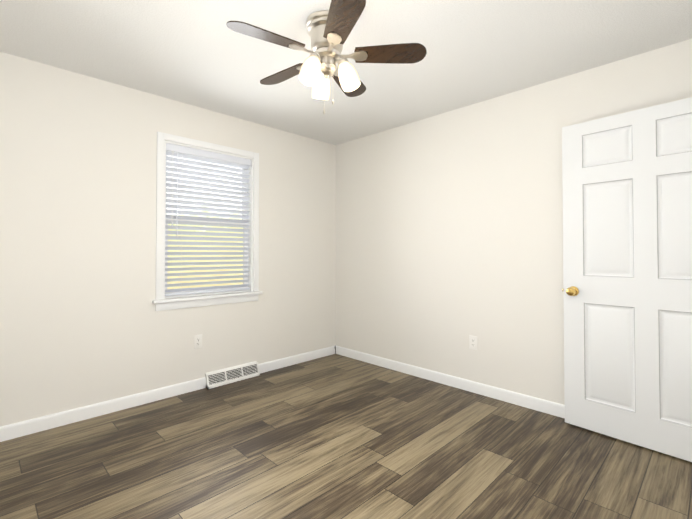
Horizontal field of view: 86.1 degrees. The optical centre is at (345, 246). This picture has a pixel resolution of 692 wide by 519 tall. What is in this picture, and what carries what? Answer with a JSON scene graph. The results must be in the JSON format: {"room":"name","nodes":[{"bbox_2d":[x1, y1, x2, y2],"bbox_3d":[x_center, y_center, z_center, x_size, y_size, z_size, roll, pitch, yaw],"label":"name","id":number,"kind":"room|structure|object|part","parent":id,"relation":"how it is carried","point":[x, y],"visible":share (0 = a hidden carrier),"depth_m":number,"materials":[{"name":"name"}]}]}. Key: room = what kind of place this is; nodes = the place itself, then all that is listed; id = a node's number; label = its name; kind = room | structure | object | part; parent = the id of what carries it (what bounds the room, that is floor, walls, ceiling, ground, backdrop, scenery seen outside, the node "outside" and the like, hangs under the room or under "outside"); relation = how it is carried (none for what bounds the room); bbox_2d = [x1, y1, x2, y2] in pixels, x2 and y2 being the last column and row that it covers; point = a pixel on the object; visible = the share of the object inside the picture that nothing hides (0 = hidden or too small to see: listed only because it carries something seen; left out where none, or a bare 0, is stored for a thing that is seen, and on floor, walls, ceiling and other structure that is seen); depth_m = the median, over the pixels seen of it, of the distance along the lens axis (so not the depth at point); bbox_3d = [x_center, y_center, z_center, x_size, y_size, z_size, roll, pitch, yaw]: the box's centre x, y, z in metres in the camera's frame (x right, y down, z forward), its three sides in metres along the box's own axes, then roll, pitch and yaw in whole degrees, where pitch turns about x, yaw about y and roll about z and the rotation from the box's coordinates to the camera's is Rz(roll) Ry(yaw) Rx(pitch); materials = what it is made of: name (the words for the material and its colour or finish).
{"room":"empty bedroom","nodes":[
{"label":"empty bedroom","id":0,"kind":"room"},
{"bbox_2d":[0,52,335,426],"bbox_3d":[-1.430,0.009,3.148,3.550,2.440,0.140,1,-1,-45],"label":"wall","id":1,"kind":"structure","parent":0,"point":[83,322],"depth_m":2.76,"materials":[{"name":"white paint"}]},
{"bbox_2d":[0,377,205,441],"bbox_3d":[-1.920,1.173,2.535,1.958,0.091,0.013,1,-1,-45],"label":"baseboard","id":2,"kind":"structure","parent":1,"relation":"attached to","point":[27,427],"depth_m":2.65,"materials":[{"name":"white wood"}]},
{"bbox_2d":[194,334,201,348],"bbox_3d":[-1.272,0.820,3.188,0.071,0.116,0.007,1,-1,-45],"label":"electrical outlet","id":3,"kind":"object","parent":1,"relation":"attached to","point":[197,341],"visible":1,"depth_m":3.18,"materials":[{"name":"white plastic"}]},
{"bbox_2d":[152,132,262,310],"bbox_3d":[-1.219,-0.196,3.322,0.982,1.436,0.184,1,-1,-45],"label":"window","id":4,"kind":"structure","parent":1,"relation":"in","point":[161,302],"depth_m":3.25,"materials":[{"name":"white wood"}]},
{"bbox_2d":[165,143,250,295],"bbox_3d":[-1.209,-0.217,3.312,0.792,1.255,0.073,1,-1,-45],"label":"window blind","id":5,"kind":"object","parent":4,"relation":"attached to","point":[205,156],"visible":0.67,"depth_m":3.28,"materials":[{"name":"white plastic"}]},
{"bbox_2d":[205,361,259,388],"bbox_3d":[-1.027,1.170,3.390,0.510,0.126,0.058,1,-1,-45],"label":"air vent","id":6,"kind":"object","parent":1,"relation":"in","point":[221,377],"visible":1,"depth_m":3.37,"materials":[{"name":"white metal"}]},
{"bbox_2d":[258,345,335,372],"bbox_3d":[-0.503,1.196,3.942,1.008,0.091,0.013,1,-1,-45],"label":"baseboard","id":7,"kind":"structure","parent":1,"relation":"attached to","point":[288,361],"depth_m":3.90,"materials":[{"name":"white wood"}]},
{"bbox_2d":[0,354,691,518],"bbox_3d":[-0.176,1.238,1.864,3.830,0.060,3.700,1,-1,-45],"label":"floor","id":8,"kind":"structure","parent":0,"point":[335,436],"depth_m":2.10,"materials":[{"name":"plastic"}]},
{"bbox_2d":[0,0,691,144],"bbox_3d":[-0.176,-1.262,1.905,3.830,0.060,3.700,1,-1,-45],"label":"ceiling","id":9,"kind":"structure","parent":0,"point":[199,53],"depth_m":2.27,"materials":[{"name":"paint"}]},
{"bbox_2d":[226,0,426,113],"bbox_3d":[-0.137,-0.971,2.046,1.032,0.516,1.018,1,-1,-45],"label":"ceiling fan","id":10,"kind":"object","parent":9,"relation":"hanging from","point":[330,30],"visible":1,"depth_m":1.97,"materials":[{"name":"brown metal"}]},
{"bbox_3d":[-0.130,-0.924,2.017,0.313,0.153,0.337,1,-1,-45],"label":"lamp shade","id":11,"kind":"part","parent":10,"relation":"part of","materials":[{"name":"white glass"}]},
{"bbox_2d":[336,39,691,404],"bbox_3d":[1.133,0.009,3.184,0.140,2.440,3.700,1,-1,-45],"label":"wall","id":12,"kind":"structure","parent":0,"point":[449,232],"depth_m":3.12,"materials":[{"name":"white paint"}]},
{"bbox_2d":[336,346,564,417],"bbox_3d":[1.079,1.183,3.111,0.013,0.091,3.420,1,-1,-45],"label":"baseboard","id":13,"kind":"structure","parent":12,"relation":"attached to","point":[545,406],"depth_m":3.17,"materials":[{"name":"white wood"}]},
{"bbox_2d":[469,335,476,349],"bbox_3d":[1.074,0.814,3.126,0.007,0.116,0.071,1,-1,-45],"label":"electrical outlet","id":14,"kind":"object","parent":12,"relation":"attached to","point":[473,342],"visible":1,"depth_m":3.12,"materials":[{"name":"white plastic"}]},
{"bbox_2d":[562,97,691,461],"bbox_3d":[1.828,0.185,2.251,0.173,2.035,0.920,1,-1,-45],"label":"door","id":15,"kind":"structure","parent":12,"relation":"in","point":[627,231],"depth_m":2.28,"materials":[{"name":"white paint"}]},
{"label":"outside","id":16,"kind":"structure","parent":0,"visible":0},
{"bbox_2d":[167,155,242,288],"bbox_3d":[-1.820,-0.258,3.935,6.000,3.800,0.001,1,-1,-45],"label":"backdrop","id":17,"kind":"structure","parent":16,"point":[193,281],"depth_m":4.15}
]}

